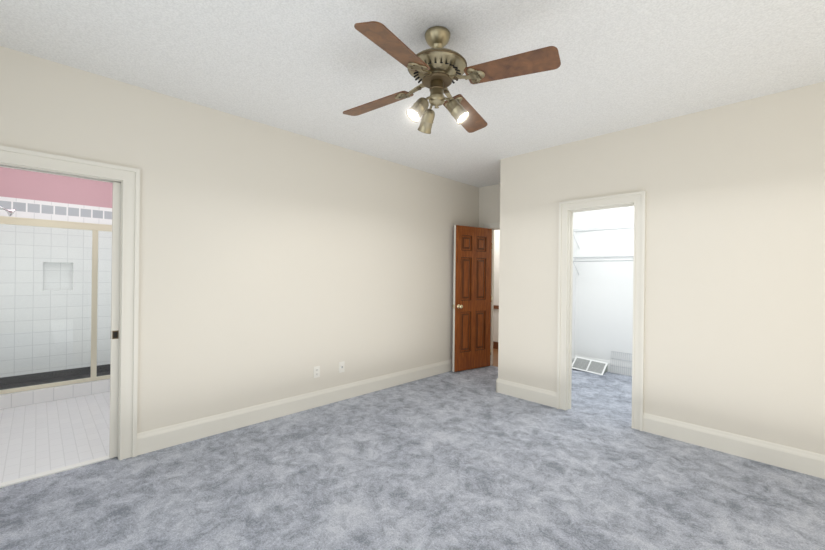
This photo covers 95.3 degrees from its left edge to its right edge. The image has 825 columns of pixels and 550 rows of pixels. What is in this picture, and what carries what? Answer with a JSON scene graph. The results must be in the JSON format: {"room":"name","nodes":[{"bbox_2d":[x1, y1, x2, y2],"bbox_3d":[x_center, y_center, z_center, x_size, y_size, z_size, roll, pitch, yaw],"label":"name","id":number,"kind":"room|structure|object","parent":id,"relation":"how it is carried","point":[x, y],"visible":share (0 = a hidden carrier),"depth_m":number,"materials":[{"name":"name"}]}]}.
{"room":"empty bedroom","nodes":[
{"label":"empty bedroom","id":0,"kind":"room"},
{"bbox_2d":[0,392,109,482],"bbox_3d":[-3.016,1.355,3.360,2.100,0.050,1.925,1,0,-45],"label":"floor","id":1,"kind":"structure","parent":0,"point":[37,438],"depth_m":3.13,"materials":[{"name":"white tile"}]},
{"bbox_2d":[0,167,112,385],"bbox_3d":[-4.454,-0.056,4.819,2.100,2.740,0.124,1,0,-45],"label":"wall","id":2,"kind":"structure","parent":0,"point":[32,194],"depth_m":4.70,"materials":[{"name":"tile"}]},
{"bbox_2d":[0,46,478,432],"bbox_3d":[-1.095,-0.017,3.823,5.870,2.740,0.110,1,0,-45],"label":"wall","id":3,"kind":"structure","parent":0,"point":[275,264],"depth_m":3.38,"materials":[{"name":"beige paint"}]},
{"bbox_2d":[0,145,139,459],"bbox_3d":[-2.452,0.274,2.473,1.036,2.125,0.162,1,0,-45],"label":"door frame","id":4,"kind":"structure","parent":3,"relation":"attached to","point":[128,178],"depth_m":2.74,"materials":[{"name":"white paint"}]},
{"bbox_2d":[109,182,120,457],"bbox_3d":[-2.171,0.326,2.752,0.056,2.004,0.037,1,0,-45],"label":"pocket door","id":5,"kind":"structure","parent":3,"relation":"in","point":[115,303],"depth_m":2.74,"materials":[{"name":"white paint"}]},
{"bbox_2d":[137,359,451,455],"bbox_3d":[-0.520,1.280,4.322,4.329,0.160,0.016,1,0,-45],"label":"baseboard","id":6,"kind":"structure","parent":3,"relation":"attached to","point":[164,437],"depth_m":3.51,"materials":[{"name":"white paint"}]},
{"bbox_2d":[313,366,319,377],"bbox_3d":[-0.983,0.997,3.862,0.072,0.115,0.008,1,0,-45],"label":"duplex electrical outlet","id":7,"kind":"object","parent":3,"relation":"attached to","point":[316,372],"visible":1,"depth_m":3.86,"materials":[{"name":"white plastic"}]},
{"bbox_2d":[339,361,344,372],"bbox_3d":[-0.765,0.999,4.077,0.072,0.115,0.012,1,0,-45],"label":"outlet plate","id":8,"kind":"object","parent":3,"relation":"attached to","point":[341,366],"visible":1,"depth_m":4.07,"materials":[{"name":"white plastic"}]},
{"bbox_2d":[0,365,824,549],"bbox_3d":[0.890,1.402,2.616,6.780,0.050,4.425,1,0,-45],"label":"floor","id":9,"kind":"structure","parent":0,"point":[470,459],"depth_m":2.41,"materials":[{"name":"grey carpet"}]},
{"bbox_2d":[0,455,117,491],"bbox_3d":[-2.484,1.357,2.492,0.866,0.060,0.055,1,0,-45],"label":"threshold","id":10,"kind":"object","parent":9,"relation":"on","point":[43,474],"visible":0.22,"depth_m":2.54,"materials":[{"name":"white stone"}]},
{"bbox_2d":[572,356,607,374],"bbox_3d":[2.590,1.316,5.488,0.279,0.174,0.457,1,0,-45],"label":"floor vent","id":11,"kind":"object","parent":9,"relation":"in","point":[590,365],"visible":0.94,"depth_m":5.45,"materials":[{"name":"white metal"}]},
{"bbox_2d":[610,351,631,375],"bbox_3d":[3.271,1.252,4.973,0.055,0.303,1.204,1,0,-45],"label":"panel","id":12,"kind":"object","parent":9,"relation":"on","point":[620,365],"visible":0.29,"depth_m":5.29,"materials":[{"name":"grey metal"}]},
{"bbox_2d":[0,0,824,187],"bbox_3d":[-0.389,-1.429,3.544,8.030,0.100,7.810,1,0,-45],"label":"ceiling","id":13,"kind":"structure","parent":0,"point":[314,69],"depth_m":2.38,"materials":[{"name":"white paint"}]},
{"bbox_2d":[343,21,560,133],"bbox_3d":[0.140,-1.109,2.139,1.006,0.526,1.006,1,0,-14],"label":"ceiling fan","id":14,"kind":"object","parent":13,"relation":"hanging from","point":[437,68],"visible":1,"depth_m":2.04,"materials":[{"name":"brown wood"}]},
{"bbox_2d":[479,184,499,227],"bbox_3d":[1.380,0.013,5.576,0.110,2.740,1.124,1,0,-45],"label":"wall","id":15,"kind":"structure","parent":0,"point":[489,204],"depth_m":5.72,"materials":[{"name":"beige paint"}]},
{"bbox_2d":[484,222,499,364],"bbox_3d":[1.456,0.303,5.496,0.162,2.163,0.880,1,0,-45],"label":"door frame","id":16,"kind":"structure","parent":15,"relation":"attached to","point":[494,226],"depth_m":5.74,"materials":[{"name":"white paint"}]},
{"bbox_2d":[452,225,491,371],"bbox_3d":[0.883,0.333,5.489,0.713,2.063,0.188,1,0,-33],"label":"wood door","id":17,"kind":"structure","parent":16,"relation":"attached to","point":[472,300],"depth_m":5.45,"materials":[{"name":"brown wood"}]},
{"bbox_2d":[491,348,497,366],"bbox_3d":[0.948,1.404,6.845,1.205,0.050,3.669,1,0,-45],"label":"floor","id":18,"kind":"structure","parent":0,"point":[495,357],"depth_m":6.30,"materials":[{"name":"brown wood"}]},
{"bbox_2d":[493,230,499,341],"bbox_3d":[1.430,0.015,7.310,0.110,2.740,3.669,1,0,-45],"label":"wall","id":19,"kind":"structure","parent":0,"point":[496,285],"depth_m":7.08,"materials":[{"name":"white paint"}]},
{"bbox_2d":[493,305,498,348],"bbox_3d":[1.341,0.976,7.289,0.030,0.815,3.589,1,0,-45],"label":"trim","id":20,"kind":"structure","parent":19,"relation":"attached to","point":[495,345],"depth_m":7.05,"materials":[{"name":"brown wood"}]},
{"bbox_2d":[572,212,575,355],"bbox_3d":[1.907,0.019,5.223,2.163,2.740,0.040,1,0,-45],"label":"wall","id":21,"kind":"structure","parent":0,"point":[573,307],"depth_m":5.77,"materials":[{"name":"white paint"}]},
{"bbox_2d":[575,206,633,363],"bbox_3d":[3.770,0.041,4.624,0.110,2.740,3.441,1,0,-45],"label":"wall","id":22,"kind":"structure","parent":0,"point":[603,310],"depth_m":5.50,"materials":[{"name":"white paint"}]},
{"bbox_2d":[573,225,633,274],"bbox_3d":[3.580,-0.319,4.511,0.328,0.671,3.319,1,0,-45],"label":"wire closet shelf","id":23,"kind":"object","parent":22,"relation":"attached to","point":[606,257],"visible":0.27,"depth_m":5.31,"materials":[{"name":"white metal"}]},
{"bbox_2d":[576,355,631,375],"bbox_3d":[3.672,1.330,4.618,0.016,0.160,3.331,1,0,-45],"label":"baseboard","id":24,"kind":"structure","parent":22,"relation":"attached to","point":[625,365],"depth_m":5.38,"materials":[{"name":"white wood"}]},
{"bbox_2d":[498,81,824,454],"bbox_3d":[2.264,0.023,3.255,0.110,2.740,3.411,1,0,-45],"label":"wall","id":25,"kind":"structure","parent":0,"point":[734,338],"depth_m":3.03,"materials":[{"name":"beige paint"}]},
{"bbox_2d":[497,379,556,407],"bbox_3d":[1.255,1.301,4.162,0.016,0.160,0.712,1,0,-45],"label":"baseboard","id":26,"kind":"structure","parent":25,"relation":"attached to","point":[533,394],"depth_m":4.14,"materials":[{"name":"white paint"}]},
{"bbox_2d":[557,191,645,430],"bbox_3d":[1.832,0.318,3.669,0.140,2.140,0.783,1,0,-45],"label":"trim","id":27,"kind":"structure","parent":25,"relation":"attached to","point":[569,209],"depth_m":3.66,"materials":[{"name":"white paint"}]},
{"bbox_2d":[643,413,824,478],"bbox_3d":[2.718,1.318,2.695,0.016,0.160,1.865,1,0,-45],"label":"baseboard","id":28,"kind":"structure","parent":25,"relation":"attached to","point":[794,459],"depth_m":2.89,"materials":[{"name":"white paint"}]},
{"bbox_3d":[-4.191,-0.054,2.991,0.110,2.740,3.085,1,0,-45],"label":"wall","id":29,"kind":"structure","parent":0,"visible":0},
{"bbox_2d":[0,206,15,216],"bbox_3d":[-4.572,-0.716,3.906,0.629,0.164,0.100,1,0,-45],"label":"shower head","id":30,"kind":"object","parent":29,"relation":"attached to","point":[10,212],"visible":1,"depth_m":4.07},
{"label":"outside","id":31,"kind":"structure","parent":0,"visible":0},
{"bbox_2d":[0,371,109,389],"bbox_3d":[-4.062,1.337,4.410,2.100,0.062,1.040,1,0,-45],"label":"shower pan","id":32,"kind":"object","parent":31,"point":[37,382],"depth_m":4.59,"materials":[{"name":"grey"}]},
{"bbox_2d":[0,378,109,408],"bbox_3d":[-3.737,1.254,4.084,2.096,0.136,0.140,1,0,-45],"label":"shower curb","id":33,"kind":"object","parent":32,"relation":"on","point":[24,398],"visible":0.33,"depth_m":3.95,"materials":[{"name":"tile"}]},
{"bbox_2d":[0,216,111,393],"bbox_3d":[-3.725,0.303,4.084,2.088,1.762,0.056,1,0,-45],"label":"shower enclosure","id":34,"kind":"object","parent":33,"relation":"on","point":[67,225],"visible":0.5,"depth_m":4.06,"materials":[{"name":"beige"}]}
]}

